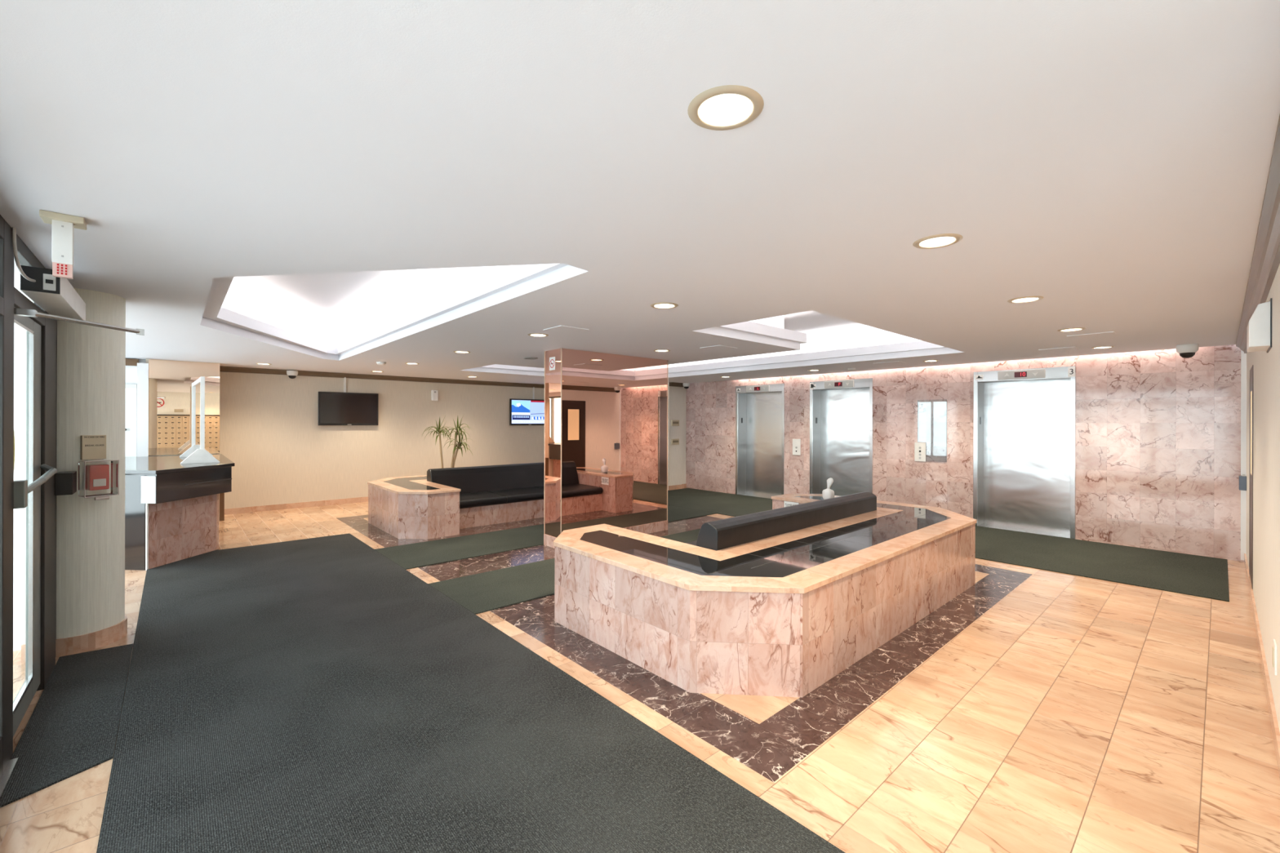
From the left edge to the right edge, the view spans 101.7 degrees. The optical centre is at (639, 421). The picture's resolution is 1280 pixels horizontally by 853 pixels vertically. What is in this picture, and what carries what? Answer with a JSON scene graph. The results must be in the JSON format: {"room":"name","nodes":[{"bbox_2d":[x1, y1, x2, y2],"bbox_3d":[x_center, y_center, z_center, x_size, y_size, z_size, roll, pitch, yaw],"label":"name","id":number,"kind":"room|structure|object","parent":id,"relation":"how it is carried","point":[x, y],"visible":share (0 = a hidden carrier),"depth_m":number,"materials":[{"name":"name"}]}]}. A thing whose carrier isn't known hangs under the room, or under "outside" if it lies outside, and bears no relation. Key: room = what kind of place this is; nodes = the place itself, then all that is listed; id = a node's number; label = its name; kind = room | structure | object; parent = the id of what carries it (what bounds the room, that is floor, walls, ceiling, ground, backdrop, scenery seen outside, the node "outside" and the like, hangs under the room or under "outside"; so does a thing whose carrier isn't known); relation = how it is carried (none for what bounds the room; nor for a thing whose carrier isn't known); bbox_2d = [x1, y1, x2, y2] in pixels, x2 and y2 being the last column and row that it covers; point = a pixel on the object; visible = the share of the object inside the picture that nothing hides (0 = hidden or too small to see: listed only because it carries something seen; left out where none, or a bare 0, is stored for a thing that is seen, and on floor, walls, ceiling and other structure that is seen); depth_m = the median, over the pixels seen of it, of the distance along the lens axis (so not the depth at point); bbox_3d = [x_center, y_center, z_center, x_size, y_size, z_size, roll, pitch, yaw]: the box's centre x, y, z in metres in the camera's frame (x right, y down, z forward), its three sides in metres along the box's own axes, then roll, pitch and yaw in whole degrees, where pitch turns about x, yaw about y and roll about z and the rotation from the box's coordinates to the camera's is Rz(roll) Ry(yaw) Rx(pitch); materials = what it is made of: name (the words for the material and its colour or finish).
{"room":"lobby","nodes":[
{"label":"lobby","id":0,"kind":"room"},
{"bbox_2d":[0,214,18,798],"bbox_3d":[-1.227,0.343,0.445,0.168,2.473,5.300,0,0,-42],"label":"door frame","id":1,"kind":"structure","parent":0,"point":[6,255],"depth_m":2.35,"materials":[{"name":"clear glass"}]},
{"bbox_2d":[13,288,26,651],"bbox_3d":[-4.606,0.333,3.326,1.420,2.473,0.100,0,0,-42],"label":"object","id":2,"kind":"structure","parent":0,"point":[19,531],"depth_m":3.57,"materials":[{"name":"glass"}]},
{"bbox_2d":[24,288,125,644],"bbox_3d":[-3.978,0.335,3.701,0.455,2.473,0.470,0,0,-42],"label":"wall","id":3,"kind":"structure","parent":0,"point":[91,359],"depth_m":3.58,"materials":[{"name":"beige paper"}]},
{"bbox_2d":[13,234,76,736],"bbox_3d":[-3.408,0.337,2.990,0.125,2.473,1.400,0,0,-42],"label":"door","id":4,"kind":"structure","parent":3,"relation":"in","point":[38,492],"depth_m":2.98,"materials":[{"name":"black metal"}]},
{"bbox_2d":[12,226,144,335],"bbox_3d":[-3.177,-0.705,3.001,0.470,0.387,1.246,0,0,-42],"label":"operator","id":5,"kind":"object","parent":4,"relation":"attached to","point":[55,295],"visible":0.95,"depth_m":2.68,"materials":[{"name":"white plastic"}]},
{"bbox_2d":[43,273,56,291],"bbox_3d":[-2.979,-0.701,2.628,0.043,0.080,0.004,0,0,-42],"label":"switch plate","id":6,"kind":"object","parent":5,"relation":"attached to","point":[49,281],"depth_m":2.63,"materials":[{"name":"white plastic"}]},
{"bbox_2d":[21,614,127,662],"bbox_3d":[-3.981,1.514,3.701,0.483,0.115,0.498,0,0,-42],"label":"baseboard","id":7,"kind":"structure","parent":3,"relation":"attached to","point":[91,641],"depth_m":3.56,"materials":[{"name":"pink stone"}]},
{"bbox_2d":[80,435,106,459],"bbox_3d":[-3.769,0.179,3.592,0.025,0.165,0.123,0,0,24],"label":"sign","id":8,"kind":"object","parent":3,"relation":"attached to","point":[92,446],"visible":1,"depth_m":3.58,"materials":[{"name":"paper"}]},
{"bbox_2d":[78,459,119,500],"bbox_3d":[-3.724,0.404,3.579,0.119,0.269,0.177,0,0,24],"label":"fire alarm","id":9,"kind":"object","parent":3,"relation":"attached to","point":[97,476],"visible":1,"depth_m":3.58,"materials":[{"name":"red paint"}]},
{"bbox_2d":[125,358,146,444],"bbox_3d":[-7.941,0.324,7.199,1.620,2.473,0.120,0,0,-42],"label":"wall","id":10,"kind":"structure","parent":0,"point":[131,371],"depth_m":7.60,"materials":[{"name":"white paint"}]},
{"bbox_2d":[124,383,137,457],"bbox_3d":[-7.682,0.511,7.284,0.920,2.100,0.100,0,0,-42],"label":"door","id":11,"kind":"structure","parent":10,"relation":"in","point":[131,411],"depth_m":7.55,"materials":[{"name":"white plastic"}]},
{"bbox_2d":[125,358,138,365],"bbox_3d":[-7.856,-0.856,7.137,1.420,0.093,0.080,0,0,-42],"label":"trim","id":12,"kind":"structure","parent":10,"relation":"attached to","point":[128,362],"depth_m":7.53,"materials":[{"name":"brown wood"}]},
{"bbox_2d":[146,359,219,520],"bbox_3d":[-7.152,0.326,8.161,0.840,2.473,0.760,0,0,-42],"label":"wall","id":13,"kind":"structure","parent":0,"point":[147,360],"depth_m":7.83,"materials":[{"name":"beige paint"}]},
{"bbox_2d":[136,362,148,457],"bbox_3d":[-7.240,0.362,7.585,0.120,2.400,0.240,0,0,-42],"label":"trim","id":14,"kind":"structure","parent":13,"relation":"attached to","point":[142,446],"depth_m":7.50,"materials":[{"name":"white paint"}]},
{"bbox_2d":[148,359,219,455],"bbox_3d":[-6.883,-0.202,7.884,0.810,1.411,0.010,0,0,-42],"label":"wall mirror","id":15,"kind":"object","parent":13,"relation":"attached to","point":[170,382],"visible":0.89,"depth_m":7.84,"materials":[{"name":"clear mirror"}]},
{"bbox_2d":[219,493,224,520],"bbox_3d":[-6.609,1.204,8.227,0.060,0.720,0.130,0,0,-42],"label":"trim","id":16,"kind":"structure","parent":13,"relation":"attached to","point":[221,495],"depth_m":8.18,"materials":[{"name":"brown wood"}]},
{"bbox_2d":[219,371,544,509],"bbox_3d":[-4.105,0.335,11.323,7.920,2.473,0.116,0,0,-42],"label":"wall","id":17,"kind":"structure","parent":0,"point":[276,444],"depth_m":9.93,"materials":[{"name":"beige paint"}]},
{"bbox_2d":[224,496,368,515],"bbox_3d":[-4.064,1.524,11.274,7.920,0.095,0.016,0,0,-42],"label":"baseboard","id":18,"kind":"structure","parent":17,"relation":"attached to","point":[322,503],"depth_m":9.34,"materials":[{"name":"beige stone"}]},
{"bbox_2d":[343,377,346,392],"bbox_3d":[-5.601,-0.673,9.887,0.036,0.361,0.022,0,0,-42],"label":"cable conduit","id":19,"kind":"object","parent":17,"relation":"attached to","point":[344,379],"visible":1,"depth_m":9.88,"materials":[{"name":"white plastic"}]},
{"bbox_2d":[317,391,378,425],"bbox_3d":[-5.535,-0.231,9.904,1.016,0.622,0.086,0,0,-42],"label":"television","id":20,"kind":"object","parent":17,"relation":"attached to","point":[335,408],"visible":1,"depth_m":9.85,"materials":[{"name":"black plastic"}]},
{"bbox_2d":[219,365,544,388],"bbox_3d":[-4.033,-0.859,11.248,7.920,0.086,0.088,0,0,-42],"label":"trim","id":21,"kind":"structure","parent":17,"relation":"attached to","point":[224,369],"depth_m":10.17,"materials":[{"name":"brown wood"}]},
{"bbox_2d":[431,390,438,400],"bbox_3d":[-4.327,-0.544,10.981,0.123,0.228,0.094,0,0,-42],"label":"air freshener","id":22,"kind":"object","parent":17,"relation":"attached to","point":[434,393],"visible":1,"depth_m":10.95,"materials":[{"name":"white plastic"}]},
{"bbox_2d":[509,398,544,425],"bbox_3d":[-2.657,-0.213,12.482,1.020,0.622,0.086,0,0,-42],"label":"television","id":23,"kind":"object","parent":17,"relation":"attached to","point":[522,411],"visible":0.86,"depth_m":12.39,"materials":[{"name":"black plastic"}]},
{"bbox_2d":[0,0,1279,384],"bbox_3d":[-0.487,-1.142,6.039,11.030,0.500,12.850,0,0,-42],"label":"ceiling","id":24,"kind":"structure","parent":0,"point":[338,186],"depth_m":1.85,"materials":[{"name":"white paint"}]},
{"bbox_2d":[39,209,86,279],"bbox_3d":[-2.531,-0.763,2.288,0.130,0.268,0.110,0,0,-42],"label":"exit sign","id":25,"kind":"object","parent":24,"relation":"hanging from","point":[64,225],"visible":1,"depth_m":2.27,"materials":[{"name":"beige plastic"}]},
{"bbox_2d":[52,262,73,279],"bbox_3d":[-2.522,-0.658,2.276,0.058,0.057,0.030,0,0,-42],"label":"grille","id":26,"kind":"object","parent":25,"relation":"attached to","point":[60,269],"depth_m":2.27,"materials":[{"name":"red paint"}]},
{"bbox_2d":[255,363,271,364],"bbox_3d":[-5.948,-0.954,8.230,0.214,0.107,0.214,0,0,-42],"label":"recessed light","id":27,"kind":"object","parent":24,"relation":"in","point":[255,363],"visible":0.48,"depth_m":8.19,"materials":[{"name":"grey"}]},
{"bbox_2d":[286,370,297,378],"bbox_3d":[-6.130,-0.818,9.181,0.170,0.139,0.170,0,0,-42],"label":"dome camera","id":28,"kind":"object","parent":24,"relation":"attached to","point":[291,374],"visible":1,"depth_m":9.13,"materials":[{"name":"white plastic"}]},
{"bbox_2d":[376,361,386,364],"bbox_3d":[-3.945,-0.878,7.943,0.136,0.046,0.136,0,0,-42],"label":"smoke detector","id":29,"kind":"object","parent":24,"relation":"attached to","point":[377,362],"visible":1,"depth_m":7.90,"materials":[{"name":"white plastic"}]},
{"bbox_2d":[453,351,471,353],"bbox_3d":[-2.304,-0.944,6.741,0.214,0.107,0.214,0,0,-42],"label":"recessed light","id":30,"kind":"object","parent":24,"relation":"in","point":[459,352],"visible":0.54,"depth_m":6.77,"materials":[{"name":"grey"}]},
{"bbox_2d":[523,356,537,359],"bbox_3d":[-1.542,-0.887,7.343,0.204,0.013,0.204,0,0,-42],"label":"ceiling speaker","id":31,"kind":"object","parent":24,"relation":"attached to","point":[525,357],"visible":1,"depth_m":7.27,"materials":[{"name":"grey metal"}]},
{"bbox_2d":[527,333,548,337],"bbox_3d":[-1.054,-0.940,5.391,0.214,0.107,0.214,0,0,-42],"label":"recessed light","id":32,"kind":"object","parent":24,"relation":"in","point":[536,335],"visible":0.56,"depth_m":5.42,"materials":[{"name":"grey"}]},
{"bbox_2d":[542,324,589,333],"bbox_3d":[-0.719,-0.889,5.061,0.320,0.006,0.320,0,0,-42],"label":"ceiling access panel","id":33,"kind":"object","parent":24,"relation":"attached to","point":[562,329],"visible":1,"depth_m":5.02,"materials":[{"name":"white paint"}]},
{"bbox_2d":[653,349,670,351],"bbox_3d":[0.277,-0.936,6.557,0.214,0.107,0.214,0,0,-42],"label":"recessed light","id":34,"kind":"object","parent":24,"relation":"in","point":[655,350],"visible":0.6,"depth_m":6.60,"materials":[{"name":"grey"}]},
{"bbox_2d":[650,302,678,308],"bbox_3d":[0.187,-0.936,4.005,0.214,0.107,0.214,0,0,-42],"label":"recessed light","id":35,"kind":"object","parent":24,"relation":"in","point":[663,304],"visible":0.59,"depth_m":4.05,"materials":[{"name":"grey"}]},
{"bbox_2d":[683,382,689,388],"bbox_3d":[1.076,-0.816,12.079,0.163,0.133,0.163,0,0,-42],"label":"dome camera","id":36,"kind":"object","parent":24,"relation":"attached to","point":[686,385],"visible":1,"depth_m":12.02,"materials":[{"name":"white plastic"}]},
{"bbox_2d":[700,345,737,351],"bbox_3d":[0.949,-0.884,6.286,0.340,0.006,0.300,0,0,-42],"label":"ceiling access panel","id":37,"kind":"object","parent":24,"relation":"attached to","point":[717,348],"visible":1,"depth_m":6.28,"materials":[{"name":"white paint"}]},
{"bbox_2d":[687,84,764,130],"bbox_3d":[0.243,-0.936,1.485,0.214,0.107,0.214,0,0,-42],"label":"recessed light","id":38,"kind":"object","parent":24,"relation":"in","point":[726,107],"visible":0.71,"depth_m":1.53,"materials":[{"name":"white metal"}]},
{"bbox_2d":[874,360,905,364],"bbox_3d":[3.753,-0.876,7.832,0.260,0.006,0.380,0,0,-42],"label":"ceiling access panel","id":39,"kind":"object","parent":24,"relation":"attached to","point":[896,362],"visible":1,"depth_m":7.79,"materials":[{"name":"white paint"}]},
{"bbox_2d":[922,360,939,361],"bbox_3d":[4.228,-0.925,7.572,0.214,0.107,0.214,0,0,-42],"label":"recessed light","id":40,"kind":"object","parent":24,"relation":"in","point":[926,360],"visible":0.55,"depth_m":7.57,"materials":[{"name":"grey"}]},
{"bbox_2d":[912,233,962,248],"bbox_3d":[1.464,-0.933,2.565,0.214,0.107,0.214,0,0,-42],"label":"recessed light","id":41,"kind":"object","parent":24,"relation":"in","point":[937,241],"visible":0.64,"depth_m":2.60,"materials":[{"name":"grey"}]},
{"bbox_2d":[1007,296,1044,303],"bbox_3d":[2.795,-0.929,3.777,0.214,0.107,0.214,0,0,-42],"label":"recessed light","id":42,"kind":"object","parent":24,"relation":"in","point":[1026,299],"visible":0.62,"depth_m":3.81,"materials":[{"name":"grey"}]},
{"bbox_2d":[1038,346,1079,351],"bbox_3d":[5.095,-0.873,6.335,0.300,0.006,0.340,0,0,-42],"label":"ceiling access panel","id":43,"kind":"object","parent":24,"relation":"attached to","point":[1065,348],"visible":1,"depth_m":6.33,"materials":[{"name":"white paint"}]},
{"bbox_2d":[1057,327,1085,332],"bbox_3d":[4.136,-0.925,4.992,0.214,0.107,0.214,0,0,-42],"label":"recessed light","id":44,"kind":"object","parent":24,"relation":"in","point":[1074,329],"visible":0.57,"depth_m":5.00,"materials":[{"name":"grey"}]},
{"bbox_2d":[1066,331,1118,339],"bbox_3d":[4.614,-0.874,5.313,0.300,0.006,0.360,0,0,-42],"label":"ceiling access panel","id":45,"kind":"object","parent":24,"relation":"attached to","point":[1109,333],"visible":1,"depth_m":5.30,"materials":[{"name":"white paint"}]},
{"bbox_2d":[1090,346,1114,348],"bbox_3d":[5.475,-0.922,6.165,0.214,0.107,0.214,0,0,-42],"label":"recessed light","id":46,"kind":"object","parent":24,"relation":"in","point":[1100,347],"visible":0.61,"depth_m":6.17,"materials":[{"name":"grey"}]},
{"bbox_2d":[1175,343,1199,358],"bbox_3d":[6.249,-0.797,5.946,0.185,0.151,0.185,0,0,-42],"label":"dome camera","id":47,"kind":"object","parent":24,"relation":"attached to","point":[1188,350],"visible":1,"depth_m":5.90,"materials":[{"name":"white plastic"}]},
{"bbox_2d":[0,488,1279,852],"bbox_3d":[-0.375,1.581,6.146,11.350,0.001,12.850,0,0,-42],"label":"floor","id":48,"kind":"structure","parent":0,"point":[1033,710],"depth_m":2.74,"materials":[{"name":"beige tile"}]},
{"bbox_2d":[0,644,133,808],"bbox_3d":[-3.107,1.569,2.889,0.352,0.008,1.825,0,0,-42],"label":"door mat","id":49,"kind":"object","parent":48,"relation":"on","point":[72,729],"visible":1,"depth_m":2.70,"materials":[{"name":"grey carpet"}]},
{"bbox_2d":[124,453,235,570],"bbox_3d":[-6.123,1.039,6.527,1.535,1.052,3.028,0,0,-42],"label":"reception desk","id":50,"kind":"object","parent":48,"relation":"on","point":[183,522],"visible":0.59,"depth_m":5.79,"materials":[{"name":"pink stone"}]},
{"bbox_2d":[141,475,155,503],"bbox_3d":[-5.161,0.721,5.469,0.160,0.285,0.008,0,0,3],"label":"paper notice","id":51,"kind":"object","parent":50,"relation":"attached to","point":[148,482],"visible":1,"depth_m":5.46,"materials":[{"name":"white paper"}]},
{"bbox_2d":[124,453,235,474],"bbox_3d":[-6.119,0.533,6.524,1.535,0.040,3.018,0,0,-42],"label":"countertop","id":52,"kind":"structure","parent":50,"relation":"on","point":[158,464],"depth_m":6.17,"materials":[{"name":"black laminate"}]},
{"bbox_2d":[179,376,219,463],"bbox_3d":[-5.938,-0.020,7.002,0.370,1.068,1.595,0,0,-42],"label":"sneeze guard","id":53,"kind":"object","parent":50,"relation":"on","point":[195,454],"visible":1,"depth_m":6.44,"materials":[{"name":"white plastic"}]},
{"bbox_2d":[422,417,472,468],"bbox_3d":[-3.612,0.718,9.823,0.972,1.709,0.672,0,0,-42],"label":"potted plant","id":54,"kind":"object","parent":48,"relation":"on","point":[453,460],"visible":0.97,"depth_m":9.85,"materials":[{"name":"green plant"}]},
{"bbox_2d":[367,462,544,539],"bbox_3d":[-2.248,1.165,8.945,4.129,0.822,2.224,0,0,-42],"label":"bench","id":55,"kind":"object","parent":48,"relation":"on","point":[442,502],"visible":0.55,"depth_m":7.86,"materials":[{"name":"pink stone"}]},
{"bbox_2d":[459,491,507,508],"bbox_3d":[-2.652,1.218,8.083,0.891,0.115,0.825,0,0,-42],"label":"seat cushion","id":56,"kind":"object","parent":55,"relation":"on","point":[468,500],"depth_m":7.95,"materials":[{"name":"black leather"}]},
{"bbox_2d":[487,487,543,502],"bbox_3d":[-1.987,1.220,8.679,0.891,0.115,0.825,0,0,-42],"label":"seat cushion","id":57,"kind":"object","parent":55,"relation":"on","point":[512,495],"depth_m":8.46,"materials":[{"name":"black leather"}]},
{"bbox_2d":[96,533,844,852],"bbox_3d":[-1.712,1.573,3.123,2.035,0.008,9.330,0,0,-42],"label":"carpet","id":58,"kind":"object","parent":48,"relation":"on","point":[318,695],"visible":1,"depth_m":2.60,"materials":[{"name":"carpet"}]},
{"bbox_2d":[374,505,715,569],"bbox_3d":[-0.963,1.575,7.647,5.113,0.008,1.130,0,0,-42],"label":"carpet runner","id":59,"kind":"object","parent":48,"relation":"on","point":[410,556],"visible":0.75,"depth_m":6.59,"materials":[{"name":"green carpet"}]},
{"bbox_2d":[428,528,700,614],"bbox_3d":[0.208,1.578,6.340,5.113,0.008,1.040,0,0,-42],"label":"carpet runner","id":60,"kind":"object","parent":48,"relation":"on","point":[484,592],"visible":0.44,"depth_m":4.99,"materials":[{"name":"green carpet"}]},
{"bbox_2d":[543,348,668,548],"bbox_3d":[-0.407,0.345,7.115,1.846,2.473,0.396,0,0,-42],"label":"column","id":61,"kind":"structure","parent":48,"relation":"on","point":[606,415],"depth_m":6.82,"materials":[{"name":"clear mirror"}]},
{"bbox_2d":[549,356,555,370],"bbox_3d":[-1.098,-0.721,6.513,0.004,0.162,0.125,0,0,-42],"label":"no smoking sign","id":62,"kind":"object","parent":61,"relation":"attached to","point":[552,360],"visible":1,"depth_m":6.51,"materials":[{"name":"white plastic"}]},
{"bbox_2d":[553,491,977,697],"bbox_3d":[1.396,1.175,4.879,4.129,0.822,2.224,0,0,-42],"label":"bench","id":63,"kind":"object","parent":48,"relation":"on","point":[780,601],"visible":1,"depth_m":3.54,"materials":[{"name":"pink stone"}]},
{"bbox_2d":[783,501,799,507],"bbox_3d":[1.860,1.058,6.402,0.009,0.130,0.210,0,0,-42],"label":"notice sign","id":64,"kind":"object","parent":63,"relation":"attached to","point":[786,504],"visible":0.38,"depth_m":6.42,"materials":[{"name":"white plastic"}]},
{"bbox_2d":[822,477,834,499],"bbox_3d":[2.285,0.820,6.319,0.142,0.274,0.135,0,0,-42],"label":"hand sanitizer bottle","id":65,"kind":"object","parent":63,"relation":"on","point":[828,493],"visible":0.86,"depth_m":6.28,"materials":[{"name":"white plastic"}]},
{"bbox_2d":[667,488,1229,601],"bbox_3d":[3.174,1.587,8.441,2.100,0.008,8.430,0,0,-42],"label":"carpet runner","id":66,"kind":"object","parent":48,"relation":"on","point":[1202,576],"visible":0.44,"depth_m":6.08,"materials":[{"name":"green carpet"}]},
{"bbox_2d":[667,382,686,490],"bbox_3d":[0.889,0.348,12.224,0.720,2.473,0.120,0,0,-42],"label":"wall pier","id":67,"kind":"object","parent":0,"point":[677,396],"visible":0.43,"depth_m":12.12,"materials":[{"name":"beige paint"}]},
{"bbox_2d":[671,420,679,426],"bbox_3d":[0.816,0.042,12.056,0.245,0.135,0.032,0,0,-42],"label":"thermostat","id":68,"kind":"object","parent":67,"relation":"attached to","point":[673,423],"visible":1,"depth_m":12.03,"materials":[{"name":"beige plastic"}]},
{"bbox_2d":[671,439,679,444],"bbox_3d":[0.815,0.477,12.056,0.245,0.135,0.032,0,0,-42],"label":"thermostat","id":69,"kind":"object","parent":67,"relation":"attached to","point":[673,442],"visible":1,"depth_m":12.03,"materials":[{"name":"beige plastic"}]},
{"bbox_2d":[668,382,684,386],"bbox_3d":[0.881,-0.845,12.101,0.540,0.086,0.128,0,0,-42],"label":"trim","id":70,"kind":"structure","parent":67,"relation":"attached to","point":[671,384],"depth_m":12.03,"materials":[{"name":"brown wood"}]},
{"bbox_2d":[668,484,686,490],"bbox_3d":[0.876,1.535,12.152,0.630,0.100,0.055,0,0,-42],"label":"baseboard","id":71,"kind":"structure","parent":67,"relation":"attached to","point":[682,486],"depth_m":12.10,"materials":[{"name":"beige stone"}]},
{"bbox_2d":[685,344,1244,561],"bbox_3d":[4.003,0.277,9.213,0.100,2.633,8.760,0,0,-42],"label":"wall","id":72,"kind":"structure","parent":0,"point":[1157,433],"depth_m":6.86,"materials":[{"name":"pink stone"}]},
{"bbox_2d":[735,383,784,498],"bbox_3d":[2.586,0.417,10.938,0.367,2.345,1.200,0,0,-42],"label":"elevator","id":73,"kind":"object","parent":72,"relation":"attached to","point":[759,409],"visible":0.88,"depth_m":11.14,"materials":[{"name":"silver metal"}]},
{"bbox_2d":[792,439,800,455],"bbox_3d":[3.058,0.505,10.179,0.019,0.313,0.171,0,0,-42],"label":"plate","id":74,"kind":"object","parent":72,"relation":"attached to","point":[796,442],"visible":1,"depth_m":10.16,"materials":[{"name":"white plastic"}]},
{"bbox_2d":[809,377,872,496],"bbox_3d":[3.764,0.420,9.624,0.367,2.345,1.200,0,0,-42],"label":"elevator","id":75,"kind":"object","parent":72,"relation":"attached to","point":[841,411],"visible":0.91,"depth_m":9.80,"materials":[{"name":"silver metal"}]},
{"bbox_2d":[914,442,925,462],"bbox_3d":[4.568,0.502,8.493,0.019,0.306,0.169,0,0,-42],"label":"plate","id":76,"kind":"object","parent":72,"relation":"attached to","point":[919,447],"visible":1,"depth_m":8.49,"materials":[{"name":"white plastic"}]},
{"bbox_2d":[925,399,946,462],"bbox_3d":[4.685,0.148,8.361,0.022,0.985,0.430,0,0,-42],"label":"notice board","id":77,"kind":"object","parent":72,"relation":"attached to","point":[939,399],"visible":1,"depth_m":8.29,"materials":[{"name":"silver plastic"}]},
{"bbox_2d":[973,365,1075,539],"bbox_3d":[5.592,0.426,7.583,0.367,2.345,1.203,0,0,-42],"label":"elevator","id":78,"kind":"object","parent":72,"relation":"attached to","point":[1024,420],"visible":0.98,"depth_m":7.68,"materials":[{"name":"silver metal"}]},
{"bbox_2d":[1240,350,1246,559],"bbox_3d":[6.868,0.372,5.927,0.018,2.420,0.040,0,0,-42],"label":"trim","id":79,"kind":"structure","parent":72,"relation":"attached to","point":[1243,356],"depth_m":5.92,"materials":[{"name":"white paint"}]},
{"bbox_2d":[1245,263,1279,731],"bbox_3d":[4.217,0.358,3.444,7.480,2.473,0.120,0,0,-42],"label":"wall","id":80,"kind":"structure","parent":0,"point":[1266,366],"depth_m":3.19,"materials":[{"name":"beige paper"}]},
{"bbox_2d":[1239,474,1246,490],"bbox_3d":[6.772,0.684,5.851,0.140,0.175,0.055,0,0,-42],"label":"card reader","id":81,"kind":"object","parent":80,"relation":"attached to","point":[1242,479],"visible":0.99,"depth_m":5.80,"materials":[{"name":"grey plastic"}]},
{"bbox_2d":[1248,364,1253,589],"bbox_3d":[5.740,0.549,4.891,0.760,2.100,0.004,0,0,-42],"label":"door","id":82,"kind":"structure","parent":80,"relation":"in","point":[1251,470],"depth_m":4.87,"materials":[{"name":"beige"}]},
{"bbox_2d":[1235,114,1279,353],"bbox_3d":[4.502,-0.824,2.951,7.399,0.108,1.389,0,0,-42],"label":"trim","id":83,"kind":"structure","parent":80,"relation":"attached to","point":[1265,262],"depth_m":2.53,"materials":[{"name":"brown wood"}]},
{"bbox_2d":[1246,297,1271,352],"bbox_3d":[3.664,-0.555,3.083,0.370,0.275,0.085,0,0,-42],"label":"emergency light","id":84,"kind":"object","parent":80,"relation":"attached to","point":[1259,330],"visible":1,"depth_m":2.98,"materials":[{"name":"white plastic"}]},
{"bbox_2d":[1244,553,1279,778],"bbox_3d":[4.132,1.544,3.461,7.380,0.100,0.014,0,0,-42],"label":"baseboard","id":85,"kind":"structure","parent":80,"relation":"attached to","point":[1271,707],"depth_m":3.09,"materials":[{"name":"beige stone"}]},
{"bbox_2d":[1271,639,1277,675],"bbox_3d":[3.248,1.207,2.666,0.120,0.150,0.012,0,0,-42],"label":"wall outlet","id":86,"kind":"object","parent":80,"relation":"attached to","point":[1274,647],"visible":1,"depth_m":2.63,"materials":[{"name":"white plastic"}]},
{"bbox_2d":[1271,645,1274,667],"bbox_3d":[3.245,1.207,2.669,0.060,0.090,0.004,0,0,-42],"label":"socket","id":87,"kind":"object","parent":86,"relation":"attached to","point":[1273,647],"depth_m":2.65,"materials":[{"name":"beige plastic"}]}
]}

